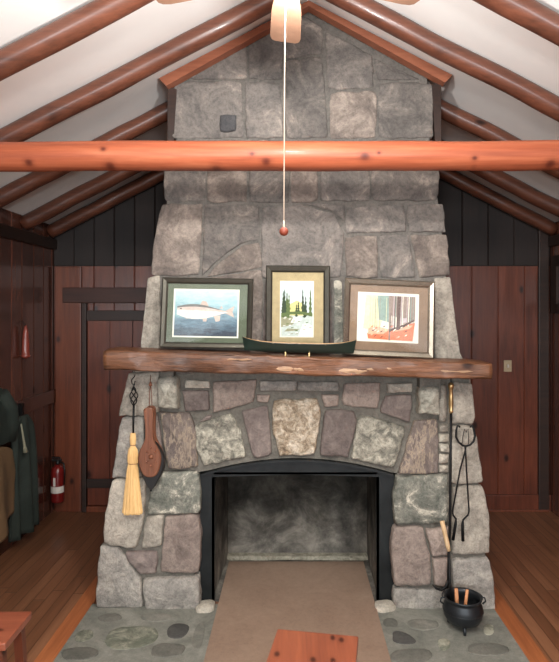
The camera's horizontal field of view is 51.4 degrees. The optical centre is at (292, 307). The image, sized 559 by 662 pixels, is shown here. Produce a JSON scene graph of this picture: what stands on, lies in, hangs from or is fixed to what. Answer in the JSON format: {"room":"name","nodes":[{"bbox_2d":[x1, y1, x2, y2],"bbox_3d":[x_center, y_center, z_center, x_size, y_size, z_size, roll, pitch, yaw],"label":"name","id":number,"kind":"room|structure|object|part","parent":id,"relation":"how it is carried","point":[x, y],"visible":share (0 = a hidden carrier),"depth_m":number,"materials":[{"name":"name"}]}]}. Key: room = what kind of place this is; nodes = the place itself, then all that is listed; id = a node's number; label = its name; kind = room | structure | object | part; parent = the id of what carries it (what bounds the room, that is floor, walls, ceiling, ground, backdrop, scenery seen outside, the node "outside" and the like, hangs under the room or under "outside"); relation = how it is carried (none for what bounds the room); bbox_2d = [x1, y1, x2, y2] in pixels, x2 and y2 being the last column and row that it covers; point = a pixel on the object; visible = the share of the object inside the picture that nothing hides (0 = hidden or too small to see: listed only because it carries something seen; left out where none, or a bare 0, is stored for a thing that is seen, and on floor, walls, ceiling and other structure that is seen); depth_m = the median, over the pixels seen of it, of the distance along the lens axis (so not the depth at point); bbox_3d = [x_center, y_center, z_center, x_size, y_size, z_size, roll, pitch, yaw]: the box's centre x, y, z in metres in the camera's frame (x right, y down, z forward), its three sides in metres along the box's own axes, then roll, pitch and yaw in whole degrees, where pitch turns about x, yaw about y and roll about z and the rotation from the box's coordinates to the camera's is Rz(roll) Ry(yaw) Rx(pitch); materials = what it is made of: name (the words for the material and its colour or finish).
{"room":"cabin living room","nodes":[
{"label":"cabin living room","id":0,"kind":"room"},
{"bbox_2d":[0,208,52,555],"bbox_3d":[-1.940,0.473,0.900,0.100,2.253,7.400,0,0,0],"label":"wall","id":1,"kind":"structure","parent":0,"point":[26,269],"depth_m":4.18,"materials":[{"name":"brown wood"}]},
{"bbox_2d":[0,447,14,542],"bbox_3d":[-1.783,1.137,3.519,0.142,0.565,0.412,0,0,0],"label":"shirt","id":2,"kind":"object","parent":1,"relation":"hanging from","point":[7,465],"visible":1,"depth_m":3.56,"materials":[{"name":"beige fabric"}]},
{"bbox_2d":[17,403,23,415],"bbox_3d":[-1.852,0.690,3.945,0.032,0.080,0.030,0,0,0],"label":"coat hook","id":3,"kind":"object","parent":1,"relation":"attached to","point":[20,405],"visible":0.93,"depth_m":3.93,"materials":[{"name":"black metal"}]},
{"bbox_2d":[8,414,38,542],"bbox_3d":[-1.807,1.128,3.941,0.118,0.797,0.366,0,0,0],"label":"coat","id":4,"kind":"object","parent":1,"relation":"attached to","point":[25,516],"visible":0.77,"depth_m":3.89,"materials":[{"name":"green fabric"}]},
{"bbox_2d":[21,321,30,358],"bbox_3d":[-1.855,0.222,4.025,0.069,0.262,0.068,0,0,0],"label":"ornament","id":5,"kind":"object","parent":1,"relation":"hanging from","point":[25,354],"visible":1,"depth_m":4.01,"materials":[{"name":"red metal"}]},
{"bbox_2d":[0,223,56,249],"bbox_3d":[-1.875,-0.500,1.790,0.029,0.080,5.579,0,0,0],"label":"trim","id":6,"kind":"structure","parent":1,"relation":"attached to","point":[6,231],"depth_m":4.06,"materials":[{"name":"brown wood"}]},
{"bbox_2d":[16,389,55,413],"bbox_3d":[-1.879,0.690,3.389,0.021,0.100,2.379,0,0,0],"label":"trim","id":7,"kind":"structure","parent":1,"relation":"attached to","point":[35,402],"depth_m":4.26,"materials":[{"name":"brown wood"}]},
{"bbox_3d":[-1.852,0.450,3.435,0.031,0.100,0.030,0,0,0],"label":"coat hook","id":8,"kind":"object","parent":1,"relation":"attached to","visible":0},
{"bbox_2d":[0,388,18,445],"bbox_3d":[-1.789,0.619,3.452,0.155,0.458,0.473,0,0,0],"label":"hat","id":9,"kind":"object","parent":8,"relation":"hanging from","point":[9,415],"visible":1,"depth_m":3.56,"materials":[{"name":"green fabric"}]},
{"bbox_2d":[0,0,558,223],"bbox_3d":[0.070,-1.171,0.950,4.080,1.129,7.500,0,0,0],"label":"ceiling","id":10,"kind":"structure","parent":0,"point":[468,24],"depth_m":2.80,"materials":[{"name":"white paint"}]},
{"bbox_2d":[0,0,153,80],"bbox_3d":[-0.915,-1.096,2.310,1.988,1.098,0.105,0,0,0],"label":"rafter","id":11,"kind":"object","parent":10,"relation":"attached to","point":[96,15],"visible":1,"depth_m":2.27,"materials":[{"name":"brown wood"}]},
{"bbox_2d":[0,101,167,207],"bbox_3d":[-1.293,-0.900,3.480,1.229,0.707,0.109,0,0,0],"label":"rafter","id":12,"kind":"object","parent":10,"relation":"attached to","point":[158,115],"visible":0.66,"depth_m":3.44,"materials":[{"name":"brown wood"}]},
{"bbox_2d":[20,140,167,229],"bbox_3d":[-1.293,-0.898,4.060,1.234,0.709,0.109,0,0,0],"label":"rafter","id":13,"kind":"object","parent":10,"relation":"attached to","point":[109,179],"visible":0.55,"depth_m":4.02,"materials":[{"name":"brown wood"}]},
{"bbox_2d":[47,171,163,237],"bbox_3d":[-1.293,-0.898,4.502,1.235,0.708,0.114,0,0,0],"label":"rafter","id":14,"kind":"object","parent":10,"relation":"attached to","point":[152,178],"visible":0.65,"depth_m":4.46,"materials":[{"name":"brown wood"}]},
{"bbox_2d":[0,0,272,141],"bbox_3d":[-0.916,-1.097,2.861,1.986,1.099,0.107,0,0,0],"label":"rafter","id":15,"kind":"object","parent":10,"relation":"attached to","point":[247,12],"visible":0.94,"depth_m":2.82,"materials":[{"name":"brown wood"}]},
{"bbox_2d":[0,140,558,171],"bbox_3d":[0.030,-0.719,2.740,3.303,0.147,0.145,0,0,0],"label":"tie beam","id":16,"kind":"structure","parent":10,"relation":"attached to","point":[130,155],"depth_m":2.68,"materials":[{"name":"orange wood"}]},
{"bbox_2d":[156,0,419,235],"bbox_3d":[-0.019,-0.946,1.931,0.977,1.439,0.940,0,0,0],"label":"ceiling fan","id":17,"kind":"object","parent":10,"relation":"hanging from","point":[285,14],"visible":1,"depth_m":2.15,"materials":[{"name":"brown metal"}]},
{"bbox_3d":[-0.337,-1.103,1.992,0.330,0.022,0.124,0,0,16],"label":"blade","id":18,"kind":"part","parent":17,"relation":"part of","materials":[{"name":"brown wood"}]},
{"bbox_3d":[-0.029,-0.240,1.820,0.029,0.028,0.029,0,0,0],"label":"pull knob","id":19,"kind":"part","parent":17,"relation":"part of","materials":[{"name":"red wood"}]},
{"bbox_3d":[-0.026,-0.680,1.820,0.011,0.860,0.007,0,0,0],"label":"pull cord","id":20,"kind":"part","parent":17,"relation":"part of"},
{"bbox_3d":[-0.031,-1.103,2.235,0.124,0.022,0.333,0,0,0],"label":"blade","id":21,"kind":"part","parent":17,"relation":"part of","materials":[{"name":"brown wood"}]},
{"bbox_3d":[0.300,-1.103,2.015,0.330,0.022,0.124,0,0,-20],"label":"blade","id":22,"kind":"part","parent":17,"relation":"part of","materials":[{"name":"brown wood"}]},
{"bbox_2d":[325,0,558,121],"bbox_3d":[1.071,-1.104,2.860,1.957,1.083,0.106,0,0,0],"label":"rafter","id":23,"kind":"object","parent":10,"relation":"attached to","point":[376,14],"visible":1,"depth_m":2.82,"materials":[{"name":"brown wood"}]},
{"bbox_2d":[430,138,558,216],"bbox_3d":[1.424,-0.919,4.059,1.254,0.720,0.112,0,0,0],"label":"rafter","id":24,"kind":"object","parent":10,"relation":"attached to","point":[501,179],"visible":0.44,"depth_m":4.02,"materials":[{"name":"brown wood"}]},
{"bbox_2d":[439,171,557,235],"bbox_3d":[1.422,-0.918,4.500,1.257,0.718,0.111,0,0,0],"label":"rafter","id":25,"kind":"object","parent":10,"relation":"attached to","point":[454,178],"visible":0.66,"depth_m":4.46,"materials":[{"name":"brown wood"}]},
{"bbox_2d":[441,99,558,178],"bbox_3d":[1.424,-0.921,3.481,1.254,0.715,0.107,0,0,0],"label":"rafter","id":26,"kind":"object","parent":10,"relation":"attached to","point":[483,129],"visible":0.45,"depth_m":3.44,"materials":[{"name":"brown wood"}]},
{"bbox_2d":[473,0,558,45],"bbox_3d":[1.070,-1.104,2.310,1.957,1.082,0.104,0,0,0],"label":"rafter","id":27,"kind":"object","parent":10,"relation":"attached to","point":[531,15],"visible":1,"depth_m":2.28,"materials":[{"name":"brown wood"}]},
{"bbox_2d":[0,510,558,661],"bbox_3d":[0.070,1.630,0.950,4.120,0.060,7.500,0,0,0],"label":"floor","id":28,"kind":"structure","parent":0,"point":[46,572],"depth_m":3.54,"materials":[{"name":"brown wood"}]},
{"bbox_2d":[0,611,31,661],"bbox_3d":[-1.364,1.375,2.089,0.754,0.450,0.225,0,0,0],"label":"wooden bench","id":29,"kind":"object","parent":28,"relation":"on","point":[12,624],"visible":1,"depth_m":2.14,"materials":[{"name":"brown wood"}]},
{"bbox_3d":[-1.014,1.385,2.015,0.050,0.413,0.050,0,0,0],"label":"leg","id":30,"kind":"part","parent":29,"relation":"part of","materials":[{"name":"brown wood"}]},
{"bbox_3d":[-1.016,1.385,2.175,0.050,0.413,0.050,0,0,0],"label":"leg","id":31,"kind":"part","parent":29,"relation":"part of","materials":[{"name":"brown wood"}]},
{"bbox_2d":[34,576,97,661],"bbox_3d":[-1.125,1.597,2.725,0.090,0.006,1.450,0,0,0],"label":"trim","id":32,"kind":"structure","parent":28,"relation":"on","point":[65,630],"depth_m":2.90,"materials":[{"name":"brown wood"}]},
{"bbox_2d":[53,604,528,661],"bbox_3d":[-0.007,1.593,2.510,2.145,0.015,1.220,0,0,0],"label":"stone hearth","id":33,"kind":"object","parent":28,"relation":"on","point":[118,634],"visible":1,"depth_m":2.79,"materials":[{"name":"stone"}]},
{"bbox_2d":[204,561,390,661],"bbox_3d":[0.020,1.584,2.935,0.840,0.006,1.370,0,0,0],"label":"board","id":34,"kind":"object","parent":33,"relation":"on","point":[258,599],"visible":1,"depth_m":3.06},
{"bbox_2d":[266,629,357,661],"bbox_3d":[0.059,1.371,1.890,0.289,0.441,0.340,0,0,9],"label":"wooden stool","id":35,"kind":"object","parent":33,"relation":"on","point":[288,645],"visible":1,"depth_m":1.97,"materials":[{"name":"brown wood"}]},
{"bbox_2d":[440,587,485,635],"bbox_3d":[0.847,1.513,2.892,0.201,0.159,0.201,0,0,-45],"label":"cauldron","id":36,"kind":"object","parent":33,"relation":"on","point":[470,615],"visible":0.98,"depth_m":2.83,"materials":[{"name":"metal"}]},
{"bbox_2d":[440,520,451,600],"bbox_3d":[0.784,1.319,2.948,0.036,0.463,0.083,0,0,-32],"label":"shovel","id":37,"kind":"object","parent":36,"relation":"in","point":[442,522],"visible":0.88,"depth_m":2.94,"materials":[{"name":"black metal"}]},
{"bbox_3d":[0.777,1.163,2.961,0.057,0.150,0.023,0,0,33],"label":"handle","id":38,"kind":"part","parent":37,"relation":"part of","materials":[{"name":"beige wood"}]},
{"bbox_2d":[454,588,458,602],"bbox_3d":[0.818,1.472,2.887,0.020,0.156,0.030,0,0,36],"label":"stick","id":39,"kind":"object","parent":36,"relation":"in","point":[455,589],"visible":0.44,"depth_m":2.88,"materials":[{"name":"wood"}]},
{"bbox_3d":[0.834,1.569,2.826,0.022,0.048,0.034,0,0,23],"label":"leg","id":40,"kind":"part","parent":36,"relation":"part of","materials":[{"name":"metal"}]},
{"bbox_2d":[464,589,468,604],"bbox_3d":[0.867,1.484,2.916,0.037,0.135,0.017,0,0,-22],"label":"stick","id":41,"kind":"object","parent":36,"relation":"in","point":[467,590],"visible":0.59,"depth_m":2.91,"materials":[{"name":"wood"}]},
{"bbox_2d":[96,12,494,612],"bbox_3d":[0.014,-0.015,3.800,2.126,3.312,1.598,0,0,0],"label":"stone fireplace","id":42,"kind":"object","parent":28,"relation":"on","point":[264,466],"visible":0.75,"depth_m":3.16,"materials":[{"name":"grey stone"}]},
{"bbox_2d":[122,375,142,514],"bbox_3d":[-0.843,0.718,3.045,0.095,0.728,0.077,0,0,-33],"label":"broom","id":43,"kind":"object","parent":42,"relation":"hanging from","point":[132,502],"visible":0.99,"depth_m":3.03,"materials":[{"name":"yellow plant"}]},
{"bbox_3d":[-0.836,0.535,3.045,0.044,0.273,0.036,0,0,15],"label":"handle","id":44,"kind":"part","parent":43,"relation":"part of","materials":[{"name":"black metal"}]},
{"bbox_2d":[138,375,165,490],"bbox_3d":[-0.738,0.658,3.045,0.132,0.599,0.092,0,0,0],"label":"bellows","id":45,"kind":"object","parent":42,"relation":"hanging from","point":[151,456],"visible":1,"depth_m":3.00,"materials":[{"name":"brown wood"}]},
{"bbox_3d":[-0.751,0.436,3.049,0.017,0.156,0.086,0,0,-19],"label":"hanging cord","id":46,"kind":"part","parent":45,"relation":"part of","materials":[{"name":"brown leather"}]},
{"bbox_2d":[103,347,492,378],"bbox_3d":[0.024,0.282,2.989,1.922,0.150,0.272,0,0,0],"label":"mantel shelf","id":47,"kind":"object","parent":42,"relation":"attached to","point":[116,358],"visible":0.98,"depth_m":2.87,"materials":[{"name":"brown wood"}]},
{"bbox_2d":[159,277,253,348],"bbox_3d":[-0.448,0.026,3.020,0.482,0.375,0.071,0,0,0],"label":"framed picture","id":48,"kind":"object","parent":47,"relation":"on","point":[208,313],"visible":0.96,"depth_m":3.02,"materials":[{"name":"green wood"}]},
{"bbox_2d":[172,288,239,337],"bbox_3d":[-0.454,0.027,3.026,0.348,0.260,0.033,0,0,0],"label":"print","id":49,"kind":"object","parent":48,"relation":"attached to","point":[196,312],"depth_m":3.02,"materials":[{"name":"blue paper"}]},
{"bbox_2d":[265,265,329,342],"bbox_3d":[0.025,0.003,3.042,0.339,0.453,0.047,0,0,0],"label":"framed picture","id":50,"kind":"object","parent":47,"relation":"on","point":[297,297],"visible":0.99,"depth_m":3.04,"materials":[{"name":"beige paper"}]},
{"bbox_2d":[280,281,313,336],"bbox_3d":[0.020,0.006,3.047,0.180,0.298,0.016,0,0,0],"label":"print","id":51,"kind":"object","parent":50,"relation":"attached to","point":[296,297],"depth_m":3.05,"materials":[{"name":"white paper"}]},
{"bbox_2d":[342,278,434,358],"bbox_3d":[0.499,0.053,3.022,0.488,0.424,0.076,0,0,0],"label":"framed picture","id":52,"kind":"object","parent":47,"relation":"on","point":[386,318],"visible":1,"depth_m":3.02,"materials":[{"name":"brown wood"}]},
{"bbox_2d":[357,292,418,343],"bbox_3d":[0.496,0.050,3.028,0.332,0.272,0.034,0,0,0],"label":"print","id":53,"kind":"object","parent":52,"relation":"attached to","point":[382,317],"depth_m":3.03,"materials":[{"name":"multicoloured paper"}]},
{"bbox_3d":[0.021,0.232,2.939,0.125,0.027,0.102,0,0,0],"label":"display stand","id":54,"kind":"object","parent":47,"relation":"on","visible":0},
{"bbox_2d":[242,337,356,353],"bbox_3d":[0.032,0.188,2.930,0.578,0.087,0.094,0,0,0],"label":"canoe","id":55,"kind":"object","parent":54,"relation":"on","point":[348,347],"visible":1,"depth_m":2.91,"materials":[{"name":"green paint"}]},
{"bbox_2d":[159,0,451,140],"bbox_3d":[0.069,-1.256,3.192,1.587,0.813,0.115,0,0,0],"label":"trim","id":56,"kind":"structure","parent":42,"relation":"attached to","point":[429,71],"depth_m":3.14,"materials":[{"name":"brown wood"}]},
{"bbox_2d":[432,382,453,590],"bbox_3d":[0.788,0.947,3.065,0.117,1.151,0.071,0,0,0],"label":"fireplace poker","id":57,"kind":"object","parent":42,"relation":"hanging from","point":[450,385],"visible":0.93,"depth_m":3.04,"materials":[{"name":"black metal"}]},
{"bbox_3d":[0.830,0.471,3.045,0.031,0.160,0.031,0,0,0],"label":"handle","id":58,"kind":"part","parent":57,"relation":"part of","materials":[{"name":"gold metal"}]},
{"bbox_2d":[451,425,475,541],"bbox_3d":[0.896,0.917,3.047,0.113,0.609,0.070,0,0,-28],"label":"tongs","id":59,"kind":"object","parent":42,"relation":"hanging from","point":[457,426],"visible":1,"depth_m":3.04,"materials":[{"name":"black metal"}]},
{"bbox_3d":[0.873,0.973,3.048,0.081,0.496,0.017,0,0,0],"label":"tong arm","id":60,"kind":"part","parent":59,"relation":"part of","materials":[{"name":"black metal"}]},
{"bbox_3d":[0.903,0.972,3.040,0.047,0.499,0.017,0,0,0],"label":"tong arm","id":61,"kind":"part","parent":59,"relation":"part of","materials":[{"name":"black metal"}]},
{"bbox_2d":[494,586,548,661],"bbox_3d":[1.110,1.597,2.725,0.090,0.006,1.450,0,0,0],"label":"trim","id":62,"kind":"structure","parent":28,"relation":"on","point":[533,653],"depth_m":2.86,"materials":[{"name":"brown wood"}]},
{"bbox_2d":[53,178,549,510],"bbox_3d":[0.070,-0.037,4.638,4.080,3.275,0.124,0,0,0],"label":"wall","id":63,"kind":"structure","parent":0,"point":[493,254],"depth_m":4.58,"materials":[{"name":"brown wood"}]},
{"bbox_2d":[51,457,65,502],"bbox_3d":[-1.823,1.327,4.491,0.101,0.347,0.116,0,0,-31],"label":"fire extinguisher","id":64,"kind":"object","parent":63,"relation":"attached to","point":[58,471],"visible":1,"depth_m":4.45,"materials":[{"name":"red metal"}]},
{"bbox_3d":[-1.827,1.184,4.485,0.075,0.062,0.027,0,0,0],"label":"valve lever","id":65,"kind":"part","parent":64,"relation":"part of","materials":[{"name":"black plastic"}]},
{"bbox_2d":[56,267,146,511],"bbox_3d":[-1.482,0.637,4.553,0.765,1.925,0.055,0,0,0],"label":"trim","id":66,"kind":"structure","parent":63,"relation":"attached to","point":[70,294],"depth_m":4.55,"materials":[{"name":"brown wood"}]},
{"bbox_2d":[81,303,144,511],"bbox_3d":[-1.377,0.781,4.557,0.555,1.638,0.044,0,0,0],"label":"door","id":67,"kind":"structure","parent":63,"relation":"in","point":[102,391],"depth_m":4.56,"materials":[{"name":"brown wood"}]},
{"bbox_3d":[-1.637,0.781,4.557,0.035,1.638,0.044,0,0,0],"label":"frame","id":68,"kind":"part","parent":67,"relation":"part of","materials":[{"name":"brown wood"}]},
{"bbox_3d":[-1.359,1.577,4.559,0.518,0.045,0.039,0,0,0],"label":"sill","id":69,"kind":"part","parent":67,"relation":"part of","materials":[{"name":"brown wood"}]},
{"bbox_3d":[-1.359,1.375,4.548,0.518,0.070,0.017,0,0,0],"label":"rail","id":70,"kind":"part","parent":67,"relation":"part of","materials":[{"name":"brown wood"}]},
{"bbox_3d":[-1.359,0.060,4.548,0.518,0.080,0.017,0,0,0],"label":"rail","id":71,"kind":"part","parent":67,"relation":"part of","materials":[{"name":"brown wood"}]},
{"bbox_2d":[504,360,511,371],"bbox_3d":[1.692,0.457,4.568,0.060,0.090,0.024,0,0,0],"label":"wall switch","id":72,"kind":"object","parent":63,"relation":"attached to","point":[507,363],"visible":1,"depth_m":4.57,"materials":[{"name":"beige plastic"}]},
{"bbox_2d":[485,494,550,511],"bbox_3d":[1.534,1.535,4.562,0.989,0.130,0.035,0,0,0],"label":"baseboard","id":73,"kind":"structure","parent":63,"relation":"attached to","point":[495,502],"depth_m":4.56,"materials":[{"name":"brown wood"}]},
{"bbox_2d":[538,229,548,509],"bbox_3d":[1.970,0.473,4.565,0.080,2.254,0.030,0,0,0],"label":"trim","id":74,"kind":"structure","parent":63,"relation":"attached to","point":[543,249],"depth_m":4.55,"materials":[{"name":"brown wood"}]},
{"bbox_2d":[550,221,558,516],"bbox_3d":[2.080,0.466,0.900,0.100,2.269,7.400,0,0,0],"label":"wall","id":75,"kind":"structure","parent":0,"point":[554,250],"depth_m":4.50,"materials":[{"name":"brown wood"}]},
{"bbox_2d":[548,234,558,246],"bbox_3d":[2.014,-0.520,1.774,0.029,0.080,5.549,0,0,0],"label":"trim","id":76,"kind":"structure","parent":75,"relation":"attached to","point":[553,240],"depth_m":4.45,"materials":[{"name":"brown wood"}]},
{"bbox_2d":[551,255,558,312],"bbox_3d":[2.062,-0.180,4.070,0.115,0.440,0.880,0,0,0],"label":"window","id":77,"kind":"structure","parent":75,"relation":"in","point":[554,259],"depth_m":4.43,"materials":[{"name":"brown wood"}]}
]}

